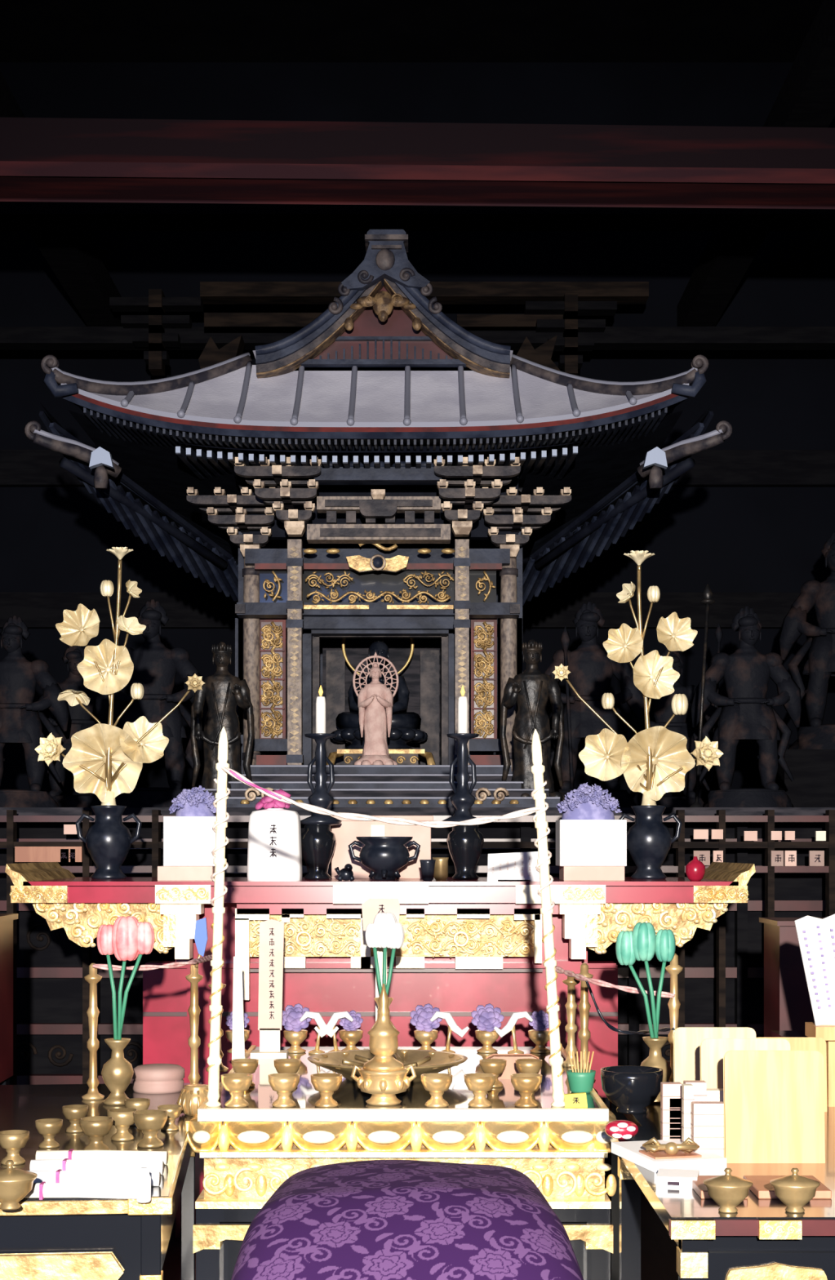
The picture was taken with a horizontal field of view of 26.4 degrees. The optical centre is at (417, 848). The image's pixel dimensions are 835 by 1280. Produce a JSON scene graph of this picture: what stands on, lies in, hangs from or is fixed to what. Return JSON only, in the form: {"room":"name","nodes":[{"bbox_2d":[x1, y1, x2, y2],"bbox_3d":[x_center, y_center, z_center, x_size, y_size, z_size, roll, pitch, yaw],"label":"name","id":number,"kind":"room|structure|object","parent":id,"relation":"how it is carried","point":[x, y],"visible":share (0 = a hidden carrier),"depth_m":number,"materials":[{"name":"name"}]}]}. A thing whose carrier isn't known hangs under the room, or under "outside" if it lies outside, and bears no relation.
{"room":"house of worship","nodes":[
{"label":"house of worship","id":0,"kind":"room"},
{"bbox_2d":[0,0,823,62],"bbox_3d":[0.000,-5.050,3.750,10.200,0.100,15.500,0,0,0],"label":"ceiling","id":1,"kind":"structure","parent":0,"point":[31,30],"depth_m":10.84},
{"bbox_2d":[0,62,834,805],"bbox_3d":[0.000,-1.900,11.335,10.000,6.200,0.230,0,0,0],"label":"wall","id":2,"kind":"structure","parent":0,"point":[752,522],"depth_m":11.30,"materials":[{"name":"brown wood"}]},
{"bbox_2d":[0,71,126,326],"bbox_3d":[-1.950,-3.350,3.650,0.200,0.200,15.300,0,0,0],"label":"ceiling beam","id":3,"kind":"structure","parent":2,"relation":"attached to","point":[72,256],"depth_m":10.05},
{"bbox_2d":[0,281,834,350],"bbox_3d":[0.184,-3.140,10.475,8.118,0.358,0.150,0,0,0],"label":"crossbeam","id":4,"kind":"object","parent":2,"relation":"attached to","point":[255,328],"visible":0.56,"depth_m":10.40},
{"bbox_2d":[109,288,203,375],"bbox_3d":[-1.520,-3.007,10.350,0.530,0.463,0.140,0,0,0],"label":"bracket","id":5,"kind":"object","parent":4,"relation":"attached to","point":[156,304],"visible":1,"depth_m":10.30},
{"bbox_2d":[198,334,244,368],"bbox_3d":[-1.117,-2.829,10.300,0.281,0.244,0.200,0,0,0],"label":"carving","id":6,"kind":"object","parent":4,"relation":"attached to","point":[211,355],"visible":0.52,"depth_m":10.20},
{"bbox_2d":[516,334,560,371],"bbox_3d":[0.696,-2.829,10.300,0.281,0.244,0.200,0,0,0],"label":"carving","id":7,"kind":"object","parent":4,"relation":"attached to","point":[542,355],"visible":0.52,"depth_m":10.20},
{"bbox_2d":[524,293,617,375],"bbox_3d":[0.891,-2.983,10.350,0.530,0.463,0.140,0,0,0],"label":"bracket","id":8,"kind":"object","parent":4,"relation":"attached to","point":[571,308],"visible":0.93,"depth_m":10.30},
{"bbox_2d":[676,0,834,326],"bbox_3d":[1.750,-3.350,3.650,0.200,0.200,15.300,0,0,0],"label":"ceiling beam","id":9,"kind":"structure","parent":2,"relation":"attached to","point":[806,98],"depth_m":8.17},
{"bbox_2d":[162,1172,834,1279],"bbox_3d":[0.000,1.250,3.750,10.000,0.100,15.500,0,0,0],"label":"floor","id":10,"kind":"structure","parent":0,"point":[658,1250],"depth_m":5.31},
{"bbox_2d":[0,913,17,1084],"bbox_3d":[-1.353,0.692,4.960,0.420,1.015,0.260,0,0,0],"label":"desk","id":11,"kind":"object","parent":10,"relation":"on","point":[6,919],"visible":0.64,"depth_m":4.99,"materials":[{"name":"paint"}]},
{"bbox_2d":[0,1082,201,1279],"bbox_3d":[-0.964,0.900,3.773,0.961,0.600,1.510,0,0,-5],"label":"side table","id":12,"kind":"object","parent":10,"relation":"on","point":[67,1238],"visible":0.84,"depth_m":3.09,"materials":[{"name":"black paint"}]},
{"bbox_2d":[0,1129,29,1164],"bbox_3d":[-0.772,0.570,3.394,0.061,0.059,0.060,0,0,0],"label":"cup","id":13,"kind":"object","parent":12,"relation":"on","point":[12,1140],"visible":0.97,"depth_m":3.38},
{"bbox_2d":[0,1160,37,1209],"bbox_3d":[-0.681,0.560,2.970,0.090,0.080,0.090,0,0,0],"label":"lidded bowl","id":14,"kind":"object","parent":12,"relation":"on","point":[15,1184],"visible":1,"depth_m":2.95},
{"bbox_2d":[35,1118,62,1148],"bbox_3d":[-0.742,0.573,3.580,0.055,0.053,0.054,0,0,0],"label":"cup","id":15,"kind":"object","parent":12,"relation":"on","point":[48,1128],"visible":1,"depth_m":3.56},
{"bbox_2d":[62,1104,88,1133],"bbox_3d":[-0.728,0.573,3.777,0.055,0.053,0.054,0,0,0],"label":"cup","id":16,"kind":"object","parent":12,"relation":"on","point":[73,1113],"visible":0.89,"depth_m":3.76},
{"bbox_2d":[81,963,104,1100],"bbox_3d":[-0.779,0.437,4.271,0.055,0.326,0.054,0,0,0],"label":"post","id":17,"kind":"object","parent":12,"relation":"on","point":[93,978],"visible":1,"depth_m":4.26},
{"bbox_2d":[23,1149,168,1199],"bbox_3d":[-0.592,0.587,3.216,0.268,0.026,0.372,0,0,0],"label":"papers","id":18,"kind":"object","parent":12,"relation":"on","point":[61,1174],"visible":0.87,"depth_m":3.17,"materials":[{"name":"white paper"}]},
{"bbox_2d":[79,1115,113,1150],"bbox_3d":[-0.638,0.568,3.532,0.066,0.064,0.066,0,0,0],"label":"cup","id":19,"kind":"object","parent":12,"relation":"on","point":[95,1127],"visible":0.95,"depth_m":3.51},
{"bbox_2d":[106,1107,137,1141],"bbox_3d":[-0.609,0.570,3.671,0.062,0.061,0.062,0,0,0],"label":"cup","id":20,"kind":"object","parent":12,"relation":"on","point":[122,1120],"visible":0.96,"depth_m":3.65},
{"bbox_2d":[96,915,154,1105],"bbox_3d":[-0.688,0.379,4.183,0.132,0.442,0.079,0,0,19],"label":"bud vase","id":21,"kind":"object","parent":12,"relation":"on","point":[128,939],"visible":0.98,"depth_m":4.17,"materials":[{"name":"gold metal"}]},
{"bbox_2d":[136,1167,151,1203],"bbox_3d":[-0.466,0.572,3.025,0.025,0.057,0.025,0,0,0],"label":"jar","id":22,"kind":"object","parent":12,"relation":"on","point":[143,1178],"visible":1,"depth_m":3.02,"materials":[{"name":"white ceramic"}]},
{"bbox_2d":[133,1109,167,1148],"bbox_3d":[-0.540,0.566,3.590,0.070,0.068,0.070,0,0,0],"label":"cup","id":23,"kind":"object","parent":12,"relation":"on","point":[149,1122],"visible":1,"depth_m":3.57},
{"bbox_2d":[132,1063,184,1093],"bbox_3d":[-0.644,0.568,4.415,0.130,0.065,0.130,0,0,0],"label":"box","id":24,"kind":"object","parent":12,"relation":"on","point":[149,1078],"visible":0.98,"depth_m":4.36,"materials":[{"name":"pink wood"}]},
{"bbox_2d":[157,1104,182,1131],"bbox_3d":[-0.529,0.575,3.799,0.052,0.050,0.051,0,0,0],"label":"cup","id":25,"kind":"object","parent":12,"relation":"on","point":[174,1111],"visible":0.84,"depth_m":3.79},
{"bbox_2d":[185,964,203,1084],"bbox_3d":[-0.547,0.440,4.356,0.056,0.320,0.055,0,0,0],"label":"post","id":26,"kind":"object","parent":12,"relation":"on","point":[194,1041],"visible":0.83,"depth_m":4.35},
{"bbox_2d":[92,954,212,970],"bbox_3d":[-0.524,0.261,4.143,0.242,0.063,0.506,0,0,-42],"label":"cord","id":27,"kind":"object","parent":26,"relation":"attached to","point":[177,964],"visible":0.88,"depth_m":4.27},
{"bbox_2d":[194,917,208,967],"bbox_3d":[-0.528,0.228,4.335,0.032,0.122,0.010,0,0,0],"label":"ribbon","id":28,"kind":"object","parent":27,"relation":"attached to","point":[201,937],"visible":0.91,"depth_m":4.33,"materials":[{"name":"blue fabric"}]},
{"bbox_2d":[4,836,755,1238],"bbox_3d":[-0.111,0.811,5.715,2.239,1.699,0.870,0,0,0],"label":"table","id":29,"kind":"object","parent":10,"relation":"on","point":[468,944],"depth_m":5.40,"materials":[{"name":"wood"}]},
{"bbox_2d":[34,546,204,879],"bbox_3d":[-0.958,-0.440,5.740,0.546,1.073,0.167,0,0,0],"label":"arrangement","id":30,"kind":"object","parent":29,"relation":"on","point":[105,761],"visible":1,"depth_m":5.73,"materials":[{"name":"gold metal"}]},
{"bbox_2d":[157,785,216,880],"bbox_3d":[-0.699,-0.050,5.490,0.186,0.293,0.180,0,0,0],"label":"box","id":31,"kind":"object","parent":29,"relation":"on","point":[188,836],"visible":0.93,"depth_m":5.40,"materials":[{"name":"white paper"}]},
{"bbox_2d":[247,788,302,880],"bbox_3d":[-0.444,-0.045,5.528,0.169,0.283,0.122,0,0,0],"label":"offering","id":32,"kind":"object","parent":29,"relation":"on","point":[274,852],"visible":0.86,"depth_m":5.48,"materials":[{"name":"paper"}]},
{"bbox_2d":[300,685,342,879],"bbox_3d":[-0.307,-0.210,5.620,0.137,0.614,0.134,0,0,0],"label":"candlestick","id":33,"kind":"object","parent":29,"relation":"on","point":[318,842],"visible":0.96,"depth_m":5.59,"materials":[{"name":"black paint"}]},
{"bbox_2d":[330,815,433,879],"bbox_3d":[-0.117,-0.006,5.848,0.338,0.205,0.215,0,0,0],"label":"wooden box","id":34,"kind":"object","parent":29,"relation":"on","point":[346,833],"visible":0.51,"depth_m":5.75,"materials":[{"name":"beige wood"}]},
{"bbox_2d":[441,685,484,879],"bbox_3d":[0.143,-0.210,5.620,0.134,0.614,0.134,0,0,0],"label":"candlestick","id":35,"kind":"object","parent":29,"relation":"on","point":[464,842],"visible":0.94,"depth_m":5.59,"materials":[{"name":"black paint"}]},
{"bbox_2d":[487,851,539,880],"bbox_3d":[0.290,0.052,5.384,0.160,0.090,0.051,0,0,0],"label":"printed card","id":36,"kind":"object","parent":29,"relation":"on","point":[515,866],"visible":0.99,"depth_m":5.36,"materials":[{"name":"white paper"}]},
{"bbox_2d":[555,782,626,880],"bbox_3d":[0.533,-0.054,5.490,0.206,0.303,0.180,0,0,0],"label":"potted flowers","id":37,"kind":"object","parent":29,"relation":"on","point":[591,845],"visible":1,"depth_m":5.40,"materials":[{"name":"white paper"}]},
{"bbox_2d":[552,550,723,879],"bbox_3d":[0.708,-0.434,5.744,0.554,1.062,0.168,0,0,0],"label":"arrangement","id":38,"kind":"object","parent":29,"relation":"on","point":[655,762],"visible":1,"depth_m":5.73,"materials":[{"name":"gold metal"}]},
{"bbox_2d":[184,1044,617,1279],"bbox_3d":[-0.030,0.877,4.395,0.959,0.646,1.311,0,0,0],"label":"altar","id":39,"kind":"object","parent":10,"relation":"on","point":[249,1152],"visible":0.61,"depth_m":3.79,"materials":[{"name":"gold"}]},
{"bbox_2d":[177,1084,208,1115],"bbox_3d":[-0.500,0.567,4.020,0.090,0.066,0.088,0,0,0],"label":"pot","id":40,"kind":"object","parent":39,"relation":"on","point":[192,1096],"visible":0.62,"depth_m":3.99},
{"bbox_2d":[204,726,230,1106],"bbox_3d":[-0.434,0.146,3.860,0.056,0.824,0.038,0,0,0],"label":"pole","id":41,"kind":"object","parent":39,"relation":"on","point":[214,1060],"visible":1,"depth_m":3.85,"materials":[{"name":"wood"}]},
{"bbox_2d":[221,766,540,827],"bbox_3d":[-0.079,-0.113,3.842,0.692,0.135,0.031,0,0,0],"label":"rope","id":42,"kind":"object","parent":41,"relation":"attached to","point":[354,816],"visible":1,"depth_m":3.84,"materials":[{"name":"fabric"}]},
{"bbox_2d":[221,1073,252,1107],"bbox_3d":[-0.392,0.524,3.858,0.069,0.067,0.069,0,0,0],"label":"cup","id":43,"kind":"object","parent":39,"relation":"on","point":[236,1084],"visible":1,"depth_m":3.84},
{"bbox_2d":[231,955,244,1059],"bbox_3d":[-0.474,0.419,4.702,0.034,0.278,0.004,0,0,0],"label":"strip","id":44,"kind":"object","parent":39,"relation":"on","point":[237,1037],"visible":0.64,"depth_m":4.70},
{"bbox_2d":[231,1058,258,1087],"bbox_3d":[-0.406,0.527,4.176,0.064,0.062,0.063,0,0,0],"label":"cup","id":45,"kind":"object","parent":39,"relation":"on","point":[239,1065],"visible":0.56,"depth_m":4.15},
{"bbox_2d":[250,919,288,1058],"bbox_3d":[-0.397,0.373,4.765,0.096,0.370,0.070,0,0,0],"label":"tablet","id":46,"kind":"object","parent":39,"relation":"on","point":[271,952],"visible":1,"depth_m":4.76,"materials":[{"name":"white wood"}]},
{"bbox_2d":[268,1073,299,1107],"bbox_3d":[-0.290,0.524,3.858,0.069,0.067,0.069,0,0,0],"label":"cup","id":47,"kind":"object","parent":39,"relation":"on","point":[283,1084],"visible":1,"depth_m":3.84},
{"bbox_2d":[282,1003,311,1053],"bbox_3d":[-0.334,0.492,4.880,0.091,0.132,0.068,0,0,0],"label":"cup","id":48,"kind":"object","parent":39,"relation":"on","point":[294,1033],"visible":0.98,"depth_m":4.86,"materials":[{"name":"gold metal"}]},
{"bbox_2d":[299,1011,338,1054],"bbox_3d":[-0.268,0.500,4.850,0.109,0.115,0.044,0,0,0],"label":"ornament","id":49,"kind":"object","parent":39,"relation":"on","point":[322,1025],"visible":0.98,"depth_m":4.84,"materials":[{"name":"white paper"}]},
{"bbox_2d":[311,1073,342,1107],"bbox_3d":[-0.198,0.524,3.858,0.069,0.067,0.069,0,0,0],"label":"cup","id":50,"kind":"object","parent":39,"relation":"on","point":[326,1084],"visible":1,"depth_m":3.84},
{"bbox_2d":[314,1011,353,1052],"bbox_3d":[-0.228,0.500,4.850,0.109,0.115,0.044,0,0,0],"label":"ornament","id":51,"kind":"object","parent":39,"relation":"on","point":[331,1025],"visible":0.77,"depth_m":4.84,"materials":[{"name":"white paper"}]},
{"bbox_2d":[338,1009,363,1050],"bbox_3d":[-0.182,0.501,4.881,0.068,0.114,0.066,0,0,0],"label":"cup","id":52,"kind":"object","parent":39,"relation":"on","point":[350,1034],"visible":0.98,"depth_m":4.86,"materials":[{"name":"gold metal"}]},
{"bbox_2d":[361,898,399,1049],"bbox_3d":[-0.098,0.345,4.755,0.102,0.425,0.070,0,0,0],"label":"tablet","id":53,"kind":"object","parent":39,"relation":"on","point":[371,908],"visible":0.38,"depth_m":4.75,"materials":[{"name":"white wood"}]},
{"bbox_2d":[350,983,417,1106],"bbox_3d":[-0.074,0.426,3.895,0.117,0.263,0.117,0,0,38],"label":"incense burner","id":54,"kind":"object","parent":39,"relation":"on","point":[384,1076],"visible":1,"depth_m":3.87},
{"bbox_2d":[364,911,404,1026],"bbox_3d":[-0.085,0.362,4.620,0.098,0.392,0.069,0,0,22],"label":"flowers","id":55,"kind":"object","parent":39,"relation":"on","point":[384,932],"visible":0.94,"depth_m":4.60,"materials":[{"name":"plant"}]},
{"bbox_2d":[307,1048,467,1083],"bbox_3d":[-0.072,0.532,4.320,0.390,0.051,0.390,0,0,0],"label":"dish","id":56,"kind":"object","parent":39,"relation":"on","point":[424,1061],"visible":0.72,"depth_m":4.37,"materials":[{"name":"gold metal"}]},
{"bbox_2d":[409,1003,442,1050],"bbox_3d":[0.025,0.492,4.880,0.091,0.132,0.068,0,0,0],"label":"cup","id":57,"kind":"object","parent":39,"relation":"on","point":[424,1033],"visible":0.96,"depth_m":4.86,"materials":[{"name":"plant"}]},
{"bbox_2d":[421,1073,452,1107],"bbox_3d":[0.042,0.524,3.858,0.069,0.067,0.069,0,0,0],"label":"cup","id":58,"kind":"object","parent":39,"relation":"on","point":[436,1084],"visible":1,"depth_m":3.84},
{"bbox_2d":[430,1011,469,1053],"bbox_3d":[0.088,0.500,4.850,0.109,0.115,0.044,0,0,0],"label":"ornament","id":59,"kind":"object","parent":39,"relation":"on","point":[452,1026],"visible":0.8,"depth_m":4.84,"materials":[{"name":"white paper"}]},
{"bbox_2d":[464,1073,495,1107],"bbox_3d":[0.136,0.524,3.858,0.069,0.067,0.069,0,0,0],"label":"cup","id":60,"kind":"object","parent":39,"relation":"on","point":[479,1084],"visible":1,"depth_m":3.84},
{"bbox_2d":[471,1003,504,1053],"bbox_3d":[0.193,0.492,4.880,0.091,0.132,0.068,0,0,0],"label":"cup","id":61,"kind":"object","parent":39,"relation":"on","point":[486,1018],"visible":0.99,"depth_m":4.86,"materials":[{"name":"gold metal"}]},
{"bbox_2d":[479,1058,506,1088],"bbox_3d":[0.177,0.527,4.176,0.064,0.062,0.063,0,0,0],"label":"cup","id":62,"kind":"object","parent":39,"relation":"on","point":[494,1066],"visible":0.7,"depth_m":4.16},
{"bbox_2d":[485,1053,541,1079],"bbox_3d":[0.234,0.532,4.340,0.131,0.057,0.060,0,0,0],"label":"block","id":63,"kind":"object","parent":39,"relation":"on","point":[510,1068],"visible":0.31,"depth_m":4.31,"materials":[{"name":"brown wood"}]},
{"bbox_2d":[493,1011,533,1053],"bbox_3d":[0.262,0.500,4.850,0.109,0.115,0.044,0,0,0],"label":"ornament","id":64,"kind":"object","parent":39,"relation":"on","point":[510,1026],"visible":0.98,"depth_m":4.84,"materials":[{"name":"white paper"}]},
{"bbox_2d":[511,1073,542,1107],"bbox_3d":[0.236,0.524,3.858,0.069,0.067,0.069,0,0,0],"label":"cup","id":65,"kind":"object","parent":39,"relation":"on","point":[526,1084],"visible":1,"depth_m":3.84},
{"bbox_2d":[528,1009,550,1053],"bbox_3d":[0.338,0.501,4.881,0.068,0.114,0.066,0,0,0],"label":"cup","id":66,"kind":"object","parent":39,"relation":"on","point":[539,1035],"visible":0.98,"depth_m":4.86,"materials":[{"name":"gold metal"}]},
{"bbox_2d":[530,728,564,1106],"bbox_3d":[0.285,0.149,3.860,0.079,0.820,0.038,0,0,0],"label":"pole","id":67,"kind":"object","parent":39,"relation":"on","point":[556,1060],"visible":1,"depth_m":3.85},
{"bbox_2d":[562,971,580,1067],"bbox_3d":[0.395,0.436,4.569,0.059,0.243,0.058,0,0,0],"label":"post","id":68,"kind":"object","parent":39,"relation":"on","point":[571,1028],"visible":0.82,"depth_m":4.56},
{"bbox_2d":[566,1051,595,1093],"bbox_3d":[0.375,0.511,4.078,0.067,0.094,0.067,0,0,0],"label":"cup","id":69,"kind":"object","parent":39,"relation":"on","point":[580,1080],"visible":0.97,"depth_m":4.06,"materials":[{"name":"green"}]},
{"bbox_2d":[577,963,595,1083],"bbox_3d":[0.415,0.432,4.417,0.057,0.296,0.056,0,0,0],"label":"post","id":70,"kind":"object","parent":39,"relation":"on","point":[584,1034],"visible":0.65,"depth_m":4.41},
{"bbox_2d":[0,807,834,1120],"bbox_3d":[0.049,0.520,8.725,7.298,1.360,3.750,0,0,0],"label":"platform","id":71,"kind":"object","parent":10,"relation":"on","point":[50,964],"visible":0.21,"depth_m":6.95,"materials":[{"name":"red paint"}]},
{"bbox_2d":[0,615,68,807],"bbox_3d":[-1.868,-0.678,8.200,0.513,1.035,0.342,0,0,0],"label":"statue","id":72,"kind":"object","parent":71,"relation":"on","point":[20,719],"visible":0.97,"depth_m":8.14,"materials":[{"name":"paint"}]},
{"bbox_2d":[37,645,122,807],"bbox_3d":[-1.707,-0.598,8.900,0.480,0.876,0.326,0,0,0],"label":"statue","id":73,"kind":"object","parent":71,"relation":"on","point":[79,719],"visible":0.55,"depth_m":8.85,"materials":[{"name":"paint"}]},
{"bbox_2d":[95,599,208,807],"bbox_3d":[-1.221,-0.657,8.199,0.425,0.993,0.422,0,0,-45],"label":"statue","id":74,"kind":"object","parent":71,"relation":"on","point":[156,666],"visible":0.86,"depth_m":8.14,"materials":[{"name":"paint"}]},
{"bbox_2d":[23,229,732,807],"bbox_3d":[-0.159,-1.341,8.462,2.852,2.393,3.076,0,0,0],"label":"shrine","id":75,"kind":"object","parent":71,"relation":"on","point":[236,448],"visible":0.96,"depth_m":7.57,"materials":[{"name":"black wood"}]},
{"bbox_2d":[190,641,253,796],"bbox_3d":[-0.808,-0.507,7.350,0.286,0.694,0.274,0,0,0],"label":"statue","id":76,"kind":"object","parent":75,"relation":"in","point":[222,691],"visible":0.73,"depth_m":7.31,"materials":[{"name":"brown metal"}]},
{"bbox_2d":[352,651,399,764],"bbox_3d":[-0.180,-0.580,7.620,0.200,0.541,0.194,0,0,0],"label":"statue","id":77,"kind":"object","parent":75,"relation":"on","point":[375,695],"visible":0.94,"depth_m":7.60,"materials":[{"name":"wood"}]},
{"bbox_2d":[330,638,427,749],"bbox_3d":[-0.181,-0.727,8.300,0.451,0.540,0.451,0,0,-11],"label":"statue","id":78,"kind":"object","parent":75,"relation":"on","point":[405,726],"visible":0.4,"depth_m":8.22,"materials":[{"name":"black metal"}]},
{"bbox_2d":[499,639,566,802],"bbox_3d":[0.474,-0.512,7.350,0.290,0.705,0.278,0,0,0],"label":"statue","id":79,"kind":"object","parent":75,"relation":"in","point":[531,689],"visible":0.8,"depth_m":7.31,"materials":[{"name":"brown metal"}]},
{"bbox_2d":[544,601,644,807],"bbox_3d":[0.793,-0.627,8.199,0.421,1.031,0.417,0,0,-45],"label":"statue","id":80,"kind":"object","parent":71,"relation":"on","point":[590,668],"visible":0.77,"depth_m":8.14,"materials":[{"name":"paint"}]},
{"bbox_2d":[625,622,723,807],"bbox_3d":[1.308,-0.653,9.100,0.487,0.987,0.326,0,0,0],"label":"statue","id":81,"kind":"object","parent":71,"relation":"on","point":[662,707],"visible":0.45,"depth_m":9.04,"materials":[{"name":"paint"}]},
{"bbox_2d":[689,584,715,807],"bbox_3d":[1.168,-0.623,7.300,0.107,0.926,0.060,0,0,0],"label":"staff","id":82,"kind":"object","parent":71,"relation":"on","point":[707,594],"visible":0.83,"depth_m":7.29,"materials":[{"name":"brown metal"}]},
{"bbox_2d":[690,605,801,807],"bbox_3d":[1.521,-0.641,8.199,0.413,0.961,0.408,0,0,-44],"label":"statue","id":83,"kind":"object","parent":71,"relation":"on","point":[746,715],"visible":0.98,"depth_m":8.14,"materials":[{"name":"paint"}]},
{"bbox_2d":[760,749,834,807],"bbox_3d":[2.229,-0.335,9.425,0.700,0.350,0.650,0,0,0],"label":"plinth","id":84,"kind":"object","parent":71,"relation":"on","point":[812,771],"visible":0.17,"depth_m":9.10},
{"bbox_2d":[778,532,834,749],"bbox_3d":[2.227,-1.097,9.398,0.504,1.174,0.495,0,0,43],"label":"statue","id":85,"kind":"object","parent":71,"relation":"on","point":[820,664],"visible":0.99,"depth_m":9.34,"materials":[{"name":"paint"}]},
{"bbox_2d":[0,809,834,1172],"bbox_3d":[0.000,0.527,6.620,6.400,1.345,0.069,0,0,0],"label":"railing","id":86,"kind":"object","parent":10,"relation":"on","point":[16,851],"visible":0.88,"depth_m":6.59,"materials":[{"name":"red paint"}]},
{"bbox_2d":[608,1080,834,1279],"bbox_3d":[0.848,0.890,3.641,0.904,0.620,1.719,0,0,0],"label":"side table","id":87,"kind":"object","parent":10,"relation":"on","point":[696,1224],"visible":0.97,"depth_m":2.83,"materials":[{"name":"black paint"}]},
{"bbox_2d":[604,1120,638,1139],"bbox_3d":[0.408,0.560,3.547,0.068,0.039,0.050,0,0,0],"label":"ball","id":88,"kind":"object","parent":87,"relation":"on","point":[618,1129],"visible":1,"depth_m":3.53,"materials":[{"name":"paint"}]},
{"bbox_2d":[600,1065,662,1114],"bbox_3d":[0.473,0.533,3.923,0.137,0.094,0.137,0,0,0],"label":"bowl","id":89,"kind":"object","parent":87,"relation":"on","point":[632,1089],"visible":0.99,"depth_m":3.88,"materials":[{"name":"black"}]},
{"bbox_2d":[615,922,675,1103],"bbox_3d":[0.523,0.374,4.073,0.138,0.412,0.079,0,0,0],"label":"bud vase","id":90,"kind":"object","parent":87,"relation":"on","point":[642,944],"visible":0.96,"depth_m":4.05,"materials":[{"name":"gold metal"}]},
{"bbox_2d":[611,1139,726,1188],"bbox_3d":[0.474,0.568,3.232,0.168,0.024,0.388,0,0,-6],"label":"stand","id":91,"kind":"object","parent":87,"relation":"on","point":[679,1170],"visible":0.86,"depth_m":3.21,"materials":[{"name":"white paper"}]},
{"bbox_2d":[642,1137,699,1154],"bbox_3d":[0.463,0.542,3.247,0.103,0.033,0.045,0,0,0],"label":"bronze vajra","id":92,"kind":"object","parent":91,"relation":"on","point":[653,1145],"visible":1,"depth_m":3.24,"materials":[{"name":"gold metal"}]},
{"bbox_2d":[665,953,683,1082],"bbox_3d":[0.608,0.414,4.211,0.054,0.332,0.053,0,0,0],"label":"post","id":93,"kind":"object","parent":87,"relation":"on","point":[673,969],"visible":0.56,"depth_m":4.20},
{"bbox_2d":[555,966,675,1035],"bbox_3d":[0.471,0.357,4.126,0.235,0.204,0.587,0,0,13],"label":"cord","id":94,"kind":"object","parent":93,"relation":"attached to","point":[559,970],"visible":0.92,"depth_m":4.16,"materials":[{"name":"white fabric"}]},
{"bbox_2d":[660,1080,724,1156],"bbox_3d":[0.534,0.513,3.379,0.125,0.135,0.152,0,0,0],"label":"books","id":95,"kind":"object","parent":87,"relation":"on","point":[695,1111],"visible":0.77,"depth_m":3.34,"materials":[{"name":"white paper"}]},
{"bbox_2d":[673,1026,755,1084],"bbox_3d":[0.621,0.478,3.707,0.170,0.212,0.027,0,0,0],"label":"board","id":96,"kind":"object","parent":87,"relation":"on","point":[686,1040],"visible":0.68,"depth_m":3.70,"materials":[{"name":"brown wood"}]},
{"bbox_2d":[703,1167,752,1213],"bbox_3d":[0.497,0.545,2.845,0.078,0.069,0.078,0,0,0],"label":"bowl","id":97,"kind":"object","parent":87,"relation":"on","point":[728,1190],"visible":1,"depth_m":2.82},
{"bbox_2d":[700,1038,790,1088],"bbox_3d":[0.646,0.479,3.503,0.176,0.210,0.026,0,0,0],"label":"board","id":98,"kind":"object","parent":87,"relation":"on","point":[713,1051],"visible":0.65,"depth_m":3.50,"materials":[{"name":"brown wood"}]},
{"bbox_2d":[692,1175,831,1199],"bbox_3d":[0.578,0.573,3.014,0.217,0.014,0.140,0,0,0],"label":"wooden tray","id":99,"kind":"object","parent":87,"relation":"on","point":[762,1187],"visible":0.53,"depth_m":2.97,"materials":[{"name":"brown wood"}]},
{"bbox_2d":[723,1050,825,1163],"bbox_3d":[0.661,0.479,3.294,0.184,0.210,0.026,0,0,0],"label":"board","id":100,"kind":"object","parent":87,"relation":"on","point":[774,1100],"visible":0.95,"depth_m":3.29,"materials":[{"name":"brown wood"}]},
{"bbox_2d":[755,1037,827,1111],"bbox_3d":[0.823,0.500,3.935,0.163,0.167,0.024,0,0,0],"label":"board","id":101,"kind":"object","parent":87,"relation":"on","point":[819,1044],"visible":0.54,"depth_m":3.93,"materials":[{"name":"brown wood"}]},
{"bbox_2d":[769,1167,820,1213],"bbox_3d":[0.604,0.545,2.845,0.078,0.069,0.078,0,0,0],"label":"bowl","id":102,"kind":"object","parent":87,"relation":"on","point":[794,1190],"visible":1,"depth_m":2.82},
{"bbox_2d":[794,914,834,1106],"bbox_3d":[0.921,0.363,4.025,0.143,0.433,0.110,0,0,0],"label":"book","id":103,"kind":"object","parent":87,"relation":"on","point":[815,935],"visible":1,"depth_m":4.01,"materials":[{"name":"white paper"}]},
{"bbox_2d":[759,917,824,1251],"bbox_3d":[1.288,0.698,4.960,0.620,1.004,0.260,0,0,0],"label":"desk","id":104,"kind":"object","parent":10,"relation":"on","point":[787,1001],"visible":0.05,"depth_m":4.85,"materials":[{"name":"paint"}]},
{"bbox_3d":[-0.015,0.987,3.235,0.470,0.425,0.370,0,0,0],"label":"seat","id":105,"kind":"object","parent":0,"visible":0},
{"bbox_2d":[231,1160,583,1279],"bbox_3d":[-0.008,0.790,2.970,0.641,0.424,1.020,0,0,0],"label":"cushion","id":106,"kind":"object","parent":105,"relation":"on","point":[371,1220],"visible":1,"depth_m":2.90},
{"bbox_3d":[-5.050,-1.900,3.750,0.100,6.200,15.500,0,0,0],"label":"wall","id":107,"kind":"structure","parent":0,"visible":0},
{"bbox_2d":[0,117,834,208],"bbox_3d":[0.000,-2.828,7.322,10.020,0.355,0.315,0,0,0],"label":"crossbeam","id":108,"kind":"object","parent":107,"relation":"attached to","point":[42,159],"visible":1,"depth_m":7.20,"materials":[{"name":"wood"}]},
{"bbox_2d":[0,201,834,231],"bbox_3d":[-0.047,-3.210,9.025,11.442,0.061,0.250,0,0,0],"label":"crossbeam","id":109,"kind":"object","parent":107,"relation":"attached to","point":[14,215],"visible":1,"depth_m":8.94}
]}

